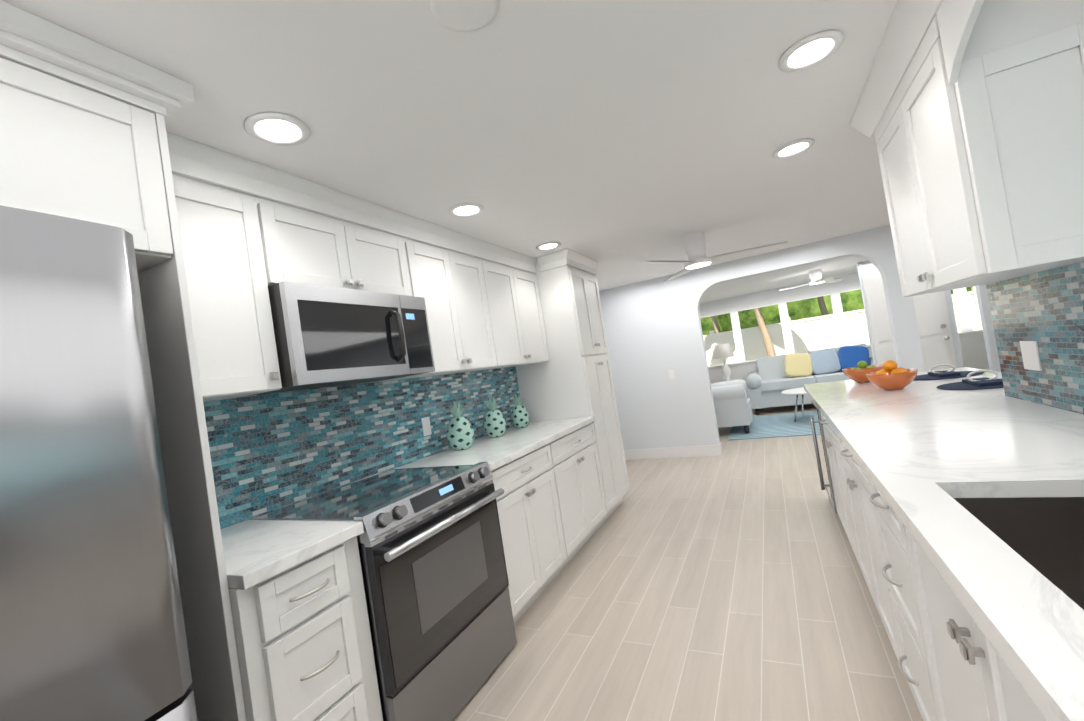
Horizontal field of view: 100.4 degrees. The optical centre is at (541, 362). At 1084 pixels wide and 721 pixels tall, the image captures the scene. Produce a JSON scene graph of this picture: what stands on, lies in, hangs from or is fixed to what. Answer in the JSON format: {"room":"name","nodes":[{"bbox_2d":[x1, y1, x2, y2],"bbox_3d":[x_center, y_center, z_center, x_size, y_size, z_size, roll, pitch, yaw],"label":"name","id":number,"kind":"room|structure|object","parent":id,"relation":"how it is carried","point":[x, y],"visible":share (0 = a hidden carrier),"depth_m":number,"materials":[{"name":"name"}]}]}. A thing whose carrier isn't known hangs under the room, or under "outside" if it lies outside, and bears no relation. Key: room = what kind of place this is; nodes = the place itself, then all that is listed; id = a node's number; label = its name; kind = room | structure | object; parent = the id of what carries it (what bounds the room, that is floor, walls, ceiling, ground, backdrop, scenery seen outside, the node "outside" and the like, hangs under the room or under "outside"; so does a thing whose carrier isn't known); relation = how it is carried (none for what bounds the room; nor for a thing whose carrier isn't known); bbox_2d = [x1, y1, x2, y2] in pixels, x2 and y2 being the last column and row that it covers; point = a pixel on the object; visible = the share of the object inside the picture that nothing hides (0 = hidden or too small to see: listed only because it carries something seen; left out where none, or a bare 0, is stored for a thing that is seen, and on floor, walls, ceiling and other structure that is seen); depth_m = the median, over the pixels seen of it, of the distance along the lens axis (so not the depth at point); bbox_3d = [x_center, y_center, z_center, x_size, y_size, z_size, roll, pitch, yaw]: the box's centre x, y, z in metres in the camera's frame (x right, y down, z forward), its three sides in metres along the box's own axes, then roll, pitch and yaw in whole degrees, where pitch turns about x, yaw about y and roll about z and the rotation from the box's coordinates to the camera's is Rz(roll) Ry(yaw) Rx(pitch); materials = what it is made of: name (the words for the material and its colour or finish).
{"room":"kitchen","nodes":[
{"label":"kitchen","id":0,"kind":"room"},
{"bbox_2d":[2,0,897,290],"bbox_3d":[1.410,-1.216,1.305,8.200,0.100,8.330,-9,-1,26],"label":"ceiling","id":1,"kind":"structure","parent":0,"point":[618,140],"depth_m":1.68,"materials":[{"name":"paint"}]},
{"bbox_2d":[244,112,309,145],"bbox_3d":[-0.908,-0.798,1.556,0.199,0.012,0.199,-9,-1,17],"label":"recessed light","id":2,"kind":"object","parent":1,"relation":"in","point":[288,130],"depth_m":1.55,"materials":[{"name":"white plastic"}]},
{"bbox_2d":[429,0,499,31],"bbox_3d":[-0.197,-0.918,1.163,0.180,0.008,0.180,-9,-1,26],"label":"ceiling speaker","id":3,"kind":"object","parent":1,"relation":"attached to","point":[464,15],"visible":1,"depth_m":1.18},
{"bbox_2d":[448,203,483,216],"bbox_3d":[-0.424,-0.851,2.531,0.199,0.012,0.199,-9,-1,17],"label":"recessed light","id":4,"kind":"object","parent":1,"relation":"in","point":[463,209],"depth_m":2.53,"materials":[{"name":"white plastic"}]},
{"bbox_2d":[536,242,560,249],"bbox_3d":[0.051,-0.902,3.511,0.199,0.012,0.199,-9,-1,20],"label":"recessed light","id":5,"kind":"object","parent":1,"relation":"in","point":[548,245],"depth_m":3.51,"materials":[{"name":"white plastic"}]},
{"bbox_2d":[644,231,787,282],"bbox_3d":[1.417,-0.973,3.762,1.089,0.274,1.208,-9,-1,26],"label":"kitchen ceiling fan","id":6,"kind":"object","parent":1,"relation":"hanging from","point":[695,245],"visible":1,"depth_m":3.76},
{"bbox_2d":[772,138,814,158],"bbox_3d":[1.322,-1.121,2.377,0.199,0.012,0.199,-8,-1,-13],"label":"recessed light","id":7,"kind":"object","parent":1,"relation":"in","point":[793,148],"depth_m":2.37,"materials":[{"name":"white plastic"}]},
{"bbox_2d":[778,30,843,71],"bbox_3d":[0.935,-1.080,1.576,0.199,0.012,0.199,-9,-1,20],"label":"recessed light","id":8,"kind":"object","parent":1,"relation":"in","point":[812,50],"depth_m":1.57,"materials":[{"name":"white plastic"}]},
{"bbox_2d":[453,404,922,720],"bbox_3d":[2.656,1.040,3.038,8.200,0.060,12.320,-9,-1,26],"label":"floor","id":9,"kind":"structure","parent":0,"point":[729,584],"depth_m":2.29,"materials":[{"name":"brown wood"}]},
{"bbox_2d":[0,205,196,720],"bbox_3d":[-1.266,0.661,0.739,0.893,1.775,0.866,-9,-1,26],"label":"fridge","id":10,"kind":"object","parent":9,"relation":"on","point":[92,626],"visible":1,"depth_m":0.83,"materials":[{"name":"silver metal"}]},
{"bbox_2d":[229,536,382,720],"bbox_3d":[-0.944,1.085,1.533,0.650,0.874,0.403,-9,-1,26],"label":"base cabinet","id":11,"kind":"object","parent":9,"relation":"on","point":[304,646],"depth_m":1.37,"materials":[{"name":"white paint"}]},
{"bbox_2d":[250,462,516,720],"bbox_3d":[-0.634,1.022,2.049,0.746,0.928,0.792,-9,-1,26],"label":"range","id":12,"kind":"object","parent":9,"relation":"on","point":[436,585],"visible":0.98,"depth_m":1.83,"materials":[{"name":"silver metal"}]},
{"bbox_2d":[491,439,574,623],"bbox_3d":[-0.319,1.017,2.794,0.650,0.874,0.805,-9,-1,26],"label":"base cabinet","id":13,"kind":"object","parent":9,"relation":"on","point":[533,512],"depth_m":2.62,"materials":[{"name":"white paint"}]},
{"bbox_2d":[516,249,629,525],"bbox_3d":[0.246,0.240,4.139,0.690,2.299,0.732,-9,-1,26],"label":"pantry cabinet","id":14,"kind":"object","parent":9,"relation":"on","point":[572,377],"visible":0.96,"depth_m":3.86,"materials":[{"name":"white paint"}]},
{"bbox_2d":[557,423,606,554],"bbox_3d":[0.002,0.983,3.442,0.650,0.874,0.903,-9,-1,26],"label":"base cabinet","id":15,"kind":"object","parent":9,"relation":"on","point":[580,464],"depth_m":3.33,"materials":[{"name":"white paint"}]},
{"bbox_2d":[221,416,595,589],"bbox_3d":[-0.476,0.573,2.605,0.671,0.039,2.786,-9,-1,26],"label":"countertop","id":16,"kind":"structure","parent":15,"relation":"on","point":[256,552],"depth_m":1.60,"materials":[{"name":"stone"}]},
{"bbox_2d":[447,401,473,450],"bbox_3d":[-0.544,0.409,2.960,0.174,0.319,0.174,-9,-1,26],"label":"pineapple","id":17,"kind":"object","parent":16,"relation":"on","point":[460,434],"visible":1,"depth_m":2.90,"materials":[{"name":"ceramic"}]},
{"bbox_2d":[484,397,505,437],"bbox_3d":[-0.356,0.401,3.336,0.161,0.296,0.161,-9,-1,26],"label":"pineapple","id":18,"kind":"object","parent":16,"relation":"on","point":[494,423],"visible":1,"depth_m":3.28,"materials":[{"name":"ceramic"}]},
{"bbox_2d":[511,394,528,427],"bbox_3d":[-0.186,0.393,3.675,0.150,0.276,0.150,-9,-1,26],"label":"pineapple","id":19,"kind":"object","parent":16,"relation":"on","point":[519,416],"visible":1,"depth_m":3.63,"materials":[{"name":"ceramic"}]},
{"bbox_2d":[728,412,815,439],"bbox_3d":[3.904,0.894,6.703,2.020,0.012,1.900,-9,-1,26],"label":"living room rug","id":20,"kind":"object","parent":9,"relation":"on","point":[778,425],"visible":0.5,"depth_m":6.66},
{"bbox_2d":[711,380,752,433],"bbox_3d":[2.746,0.605,7.038,0.880,0.922,0.944,-9,-1,26],"label":"armchair","id":21,"kind":"object","parent":20,"relation":"on","point":[732,403],"visible":0.46,"depth_m":6.56,"materials":[{"name":"fabric"}]},
{"bbox_2d":[781,387,806,421],"bbox_3d":[4.098,0.628,6.815,0.820,0.455,0.820,-9,-1,26],"label":"coffee table","id":22,"kind":"object","parent":20,"relation":"on","point":[798,391],"visible":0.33,"depth_m":6.81,"materials":[{"name":"white plastic"}]},
{"bbox_2d":[746,344,873,414],"bbox_3d":[4.803,0.290,7.984,2.150,0.990,0.950,-9,-1,26],"label":"sofa","id":23,"kind":"object","parent":9,"relation":"on","point":[770,380],"visible":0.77,"depth_m":7.88,"materials":[{"name":"fabric"}]},
{"bbox_2d":[810,398,836,512],"bbox_3d":[2.295,0.627,3.182,0.666,0.872,0.599,-9,-1,26],"label":"beverage cooler","id":24,"kind":"object","parent":9,"relation":"on","point":[826,482],"visible":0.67,"depth_m":3.09,"materials":[{"name":"silver metal"}]},
{"bbox_2d":[820,413,851,546],"bbox_3d":[2.021,0.653,2.491,0.660,0.874,0.876,-9,-1,26],"label":"base cabinet","id":25,"kind":"object","parent":9,"relation":"on","point":[831,449],"depth_m":2.75,"materials":[{"name":"white paint"}]},
{"bbox_2d":[803,367,1083,720],"bbox_3d":[1.202,0.274,0.689,1.010,0.039,6.100,-9,-1,26],"label":"countertop","id":26,"kind":"structure","parent":25,"relation":"on","point":[924,453],"depth_m":1.10,"materials":[{"name":"stone"}]},
{"bbox_2d":[842,361,882,382],"bbox_3d":[2.298,0.065,3.230,0.250,0.152,0.250,-9,-1,26],"label":"bowl","id":27,"kind":"object","parent":26,"relation":"on","point":[859,372],"visible":0.92,"depth_m":3.19,"materials":[{"name":"ceramic"}]},
{"bbox_2d":[866,360,917,389],"bbox_3d":[2.088,0.074,2.698,0.250,0.174,0.250,-9,-1,26],"label":"bowl","id":28,"kind":"object","parent":26,"relation":"on","point":[890,375],"visible":1,"depth_m":2.64,"materials":[{"name":"ceramic"}]},
{"bbox_2d":[914,364,983,379],"bbox_3d":[2.595,0.050,2.926,0.380,0.079,0.380,-9,-1,26],"label":"placemat","id":29,"kind":"object","parent":26,"relation":"on","point":[938,375],"visible":0.85,"depth_m":2.89,"materials":[{"name":"blue fabric"}]},
{"bbox_2d":[936,370,1003,389],"bbox_3d":[2.329,0.079,2.389,0.380,0.079,0.380,-9,-1,26],"label":"placemat","id":30,"kind":"object","parent":26,"relation":"on","point":[968,383],"visible":0.81,"depth_m":2.37,"materials":[{"name":"blue fabric"}]},
{"bbox_2d":[954,497,1083,609],"bbox_3d":[1.000,0.438,0.678,0.423,0.222,0.809,-9,-1,26],"label":"sink","id":31,"kind":"object","parent":26,"relation":"in","point":[1043,536],"visible":0.23,"depth_m":1.04,"materials":[{"name":"metal"}]},
{"bbox_2d":[832,428,887,634],"bbox_3d":[1.688,0.689,1.818,0.660,0.874,0.871,-9,-1,26],"label":"base cabinet","id":32,"kind":"object","parent":9,"relation":"on","point":[851,485],"depth_m":2.08,"materials":[{"name":"white paint"}]},
{"bbox_2d":[860,466,1047,720],"bbox_3d":[1.399,0.720,1.235,0.660,0.874,0.554,-9,-1,26],"label":"base cabinet","id":33,"kind":"object","parent":9,"relation":"on","point":[952,665],"depth_m":1.12,"materials":[{"name":"white paint"}]},
{"bbox_2d":[713,343,742,382],"bbox_3d":[3.600,0.316,8.778,0.540,1.342,0.540,-9,-1,26],"label":"table lamp","id":34,"kind":"object","parent":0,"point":[723,351],"visible":0.81,"depth_m":8.70,"materials":[{"name":"white ceramic"}]},
{"bbox_2d":[599,225,925,449],"bbox_3d":[3.906,-0.308,4.687,7.070,2.300,0.150,-9,-1,26],"label":"wall","id":35,"kind":"structure","parent":0,"point":[653,331],"depth_m":5.69,"materials":[{"name":"grey paint"}]},
{"bbox_2d":[668,370,674,378],"bbox_3d":[1.645,0.154,5.743,0.070,0.115,0.010,-9,-1,26],"label":"light switch","id":36,"kind":"object","parent":35,"relation":"attached to","point":[671,374],"visible":1,"depth_m":5.74,"materials":[{"name":"white plastic"}]},
{"bbox_2d":[624,442,722,459],"bbox_3d":[1.635,1.163,5.884,1.324,0.130,0.165,-9,-1,26],"label":"baseboard","id":37,"kind":"structure","parent":35,"relation":"attached to","point":[690,451],"depth_m":5.76,"materials":[{"name":"white wood"}]},
{"bbox_2d":[700,256,866,302],"bbox_3d":[4.148,-1.487,6.817,8.200,0.150,3.990,-9,-1,26],"label":"ceiling","id":38,"kind":"structure","parent":0,"point":[841,266],"depth_m":7.36,"materials":[{"name":"paint"}]},
{"bbox_2d":[779,269,842,290],"bbox_3d":[4.151,-1.301,6.956,0.918,0.211,0.920,-9,-1,26],"label":"ceiling fan","id":39,"kind":"object","parent":38,"relation":"hanging from","point":[816,276],"visible":1,"depth_m":6.93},
{"bbox_2d":[699,273,989,397],"bbox_3d":[5.164,-0.391,8.518,8.000,2.250,0.150,-9,-1,26],"label":"wall","id":40,"kind":"structure","parent":0,"point":[973,349],"depth_m":8.57,"materials":[{"name":"white paint"}]},
{"bbox_2d":[857,260,1000,371],"bbox_3d":[6.479,-0.646,6.080,3.430,2.250,0.120,-9,-1,26],"label":"wall","id":41,"kind":"structure","parent":0,"point":[865,267],"depth_m":6.34,"materials":[{"name":"grey paint"}]},
{"bbox_2d":[862,272,956,370],"bbox_3d":[5.337,-0.360,6.517,0.900,2.050,0.135,-9,-1,26],"label":"exterior door","id":42,"kind":"structure","parent":41,"relation":"in","point":[934,329],"depth_m":6.48,"materials":[{"name":"white wood"}]},
{"bbox_3d":[-1.012,0.396,2.509,0.120,2.300,8.180,-9,-1,26],"label":"wall","id":43,"kind":"structure","parent":0,"visible":0},
{"bbox_2d":[0,36,183,279],"bbox_3d":[-1.432,-0.446,1.130,0.608,0.429,0.559,-9,-1,26],"label":"upper cabinet","id":44,"kind":"object","parent":43,"relation":"attached to","point":[76,142],"depth_m":1.11,"materials":[{"name":"white paint"}]},
{"bbox_2d":[139,132,281,411],"bbox_3d":[-1.300,-0.298,1.636,0.348,0.880,0.406,-9,-1,26],"label":"upper cabinet","id":45,"kind":"object","parent":43,"relation":"attached to","point":[222,240],"depth_m":1.57,"materials":[{"name":"white paint"}]},
{"bbox_2d":[260,164,367,290],"bbox_3d":[-1.139,-0.521,2.027,0.348,0.469,0.456,-9,-1,26],"label":"upper cabinet","id":46,"kind":"object","parent":43,"relation":"attached to","point":[314,233],"depth_m":1.94,"materials":[{"name":"white paint"}]},
{"bbox_2d":[248,281,434,395],"bbox_3d":[-0.937,-0.103,2.140,0.466,0.398,0.788,-9,-1,26],"label":"over-the-range microwave","id":47,"kind":"object","parent":46,"relation":"attached to","point":[327,336],"visible":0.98,"depth_m":1.94,"materials":[{"name":"silver metal"}]},
{"bbox_2d":[203,366,520,528],"bbox_3d":[-0.816,0.366,2.763,0.008,0.550,2.789,-9,-1,26],"label":"backsplash","id":48,"kind":"structure","parent":43,"relation":"attached to","point":[269,452],"depth_m":2.26,"materials":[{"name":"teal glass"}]},
{"bbox_2d":[356,197,415,296],"bbox_3d":[-0.987,-0.538,2.334,0.348,0.469,0.456,-9,-1,26],"label":"upper cabinet","id":49,"kind":"object","parent":43,"relation":"attached to","point":[383,230],"depth_m":2.32,"materials":[{"name":"white paint"}]},
{"bbox_2d":[421,417,431,435],"bbox_3d":[-0.738,0.410,2.888,0.004,0.115,0.070,-9,-1,26],"label":"electrical outlet plate","id":50,"kind":"object","parent":43,"relation":"attached to","point":[426,426],"visible":1,"depth_m":2.88,"materials":[{"name":"white plastic"}]},
{"bbox_2d":[379,214,475,381],"bbox_3d":[-0.759,-0.356,2.725,0.348,0.880,0.430,-9,-1,26],"label":"upper cabinet","id":51,"kind":"object","parent":43,"relation":"attached to","point":[436,267],"depth_m":2.68,"materials":[{"name":"white paint"}]},
{"bbox_2d":[452,230,503,372],"bbox_3d":[-0.606,-0.373,3.034,0.348,0.880,0.484,-9,-1,26],"label":"upper cabinet","id":52,"kind":"object","parent":43,"relation":"attached to","point":[472,253],"depth_m":3.04,"materials":[{"name":"white paint"}]},
{"bbox_2d":[488,243,531,368],"bbox_3d":[-0.432,-0.392,3.385,0.348,0.880,0.532,-9,-1,26],"label":"upper cabinet","id":53,"kind":"object","parent":43,"relation":"attached to","point":[505,274],"depth_m":3.39,"materials":[{"name":"white paint"}]},
{"bbox_2d":[516,252,548,364],"bbox_3d":[-0.259,-0.410,3.735,0.348,0.880,0.478,-9,-1,26],"label":"upper cabinet","id":54,"kind":"object","parent":43,"relation":"attached to","point":[527,265],"depth_m":3.73,"materials":[{"name":"white paint"}]},
{"bbox_3d":[1.942,-0.127,-0.665,2.220,2.300,4.930,-9,-1,26],"label":"wall","id":55,"kind":"structure","parent":0,"visible":0},
{"bbox_2d":[865,0,1083,296],"bbox_3d":[1.554,-0.734,1.635,0.336,0.880,0.858,-9,-1,26],"label":"upper cabinet","id":56,"kind":"object","parent":55,"relation":"attached to","point":[968,115],"depth_m":1.30,"materials":[{"name":"white paint"}]},
{"bbox_2d":[1019,341,1041,370],"bbox_3d":[1.923,-0.027,1.780,0.004,0.115,0.120,-9,-1,26],"label":"electrical outlet plate","id":57,"kind":"object","parent":55,"relation":"attached to","point":[1030,355],"visible":1,"depth_m":1.77,"materials":[{"name":"white plastic"}]},
{"bbox_2d":[986,261,1083,413],"bbox_3d":[0.974,0.028,-0.134,0.008,0.550,4.848,-9,-1,26],"label":"backsplash","id":58,"kind":"structure","parent":55,"relation":"attached to","point":[1044,309],"depth_m":1.67,"materials":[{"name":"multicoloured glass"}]},
{"label":"outside","id":59,"kind":"structure","parent":0,"visible":0},
{"bbox_3d":[10.646,0.185,18.921,30.000,0.070,23.280,-9,-1,26],"label":"ground","id":60,"kind":"structure","parent":59,"visible":0},
{"bbox_2d":[710,316,720,332],"bbox_3d":[4.935,-1.069,13.026,3.093,3.880,3.132,-9,-1,26],"label":"palm tree","id":61,"kind":"object","parent":60,"relation":"on","point":[715,324],"visible":0.02,"depth_m":12.93,"materials":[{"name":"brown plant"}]},
{"bbox_2d":[754,308,774,356],"bbox_3d":[5.325,-0.933,10.896,3.621,3.405,3.404,-9,-1,26],"label":"palm tree","id":62,"kind":"object","parent":60,"relation":"on","point":[765,334],"visible":0.08,"depth_m":10.68,"materials":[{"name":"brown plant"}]},
{"bbox_2d":[817,296,828,315],"bbox_3d":[7.577,-1.381,11.974,3.324,3.653,3.642,-9,-1,26],"label":"palm tree","id":63,"kind":"object","parent":60,"relation":"on","point":[822,306],"visible":0.02,"depth_m":12.00,"materials":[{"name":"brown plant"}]},
{"bbox_2d":[700,286,973,334],"bbox_3d":[10.407,-3.288,18.556,27.233,8.637,7.995,-9,-1,26],"label":"canopy","id":64,"kind":"object","parent":60,"relation":"on","point":[810,307],"visible":0.02,"depth_m":15.55,"materials":[{"name":"green plant"}]},
{"bbox_2d":[703,286,981,365],"bbox_3d":[6.602,-0.300,11.134,26.060,1.750,0.120,-9,-1,26],"label":"fence","id":65,"kind":"object","parent":60,"relation":"on","point":[814,333],"visible":0.08,"depth_m":11.15,"materials":[{"name":"plastic"}]}
]}

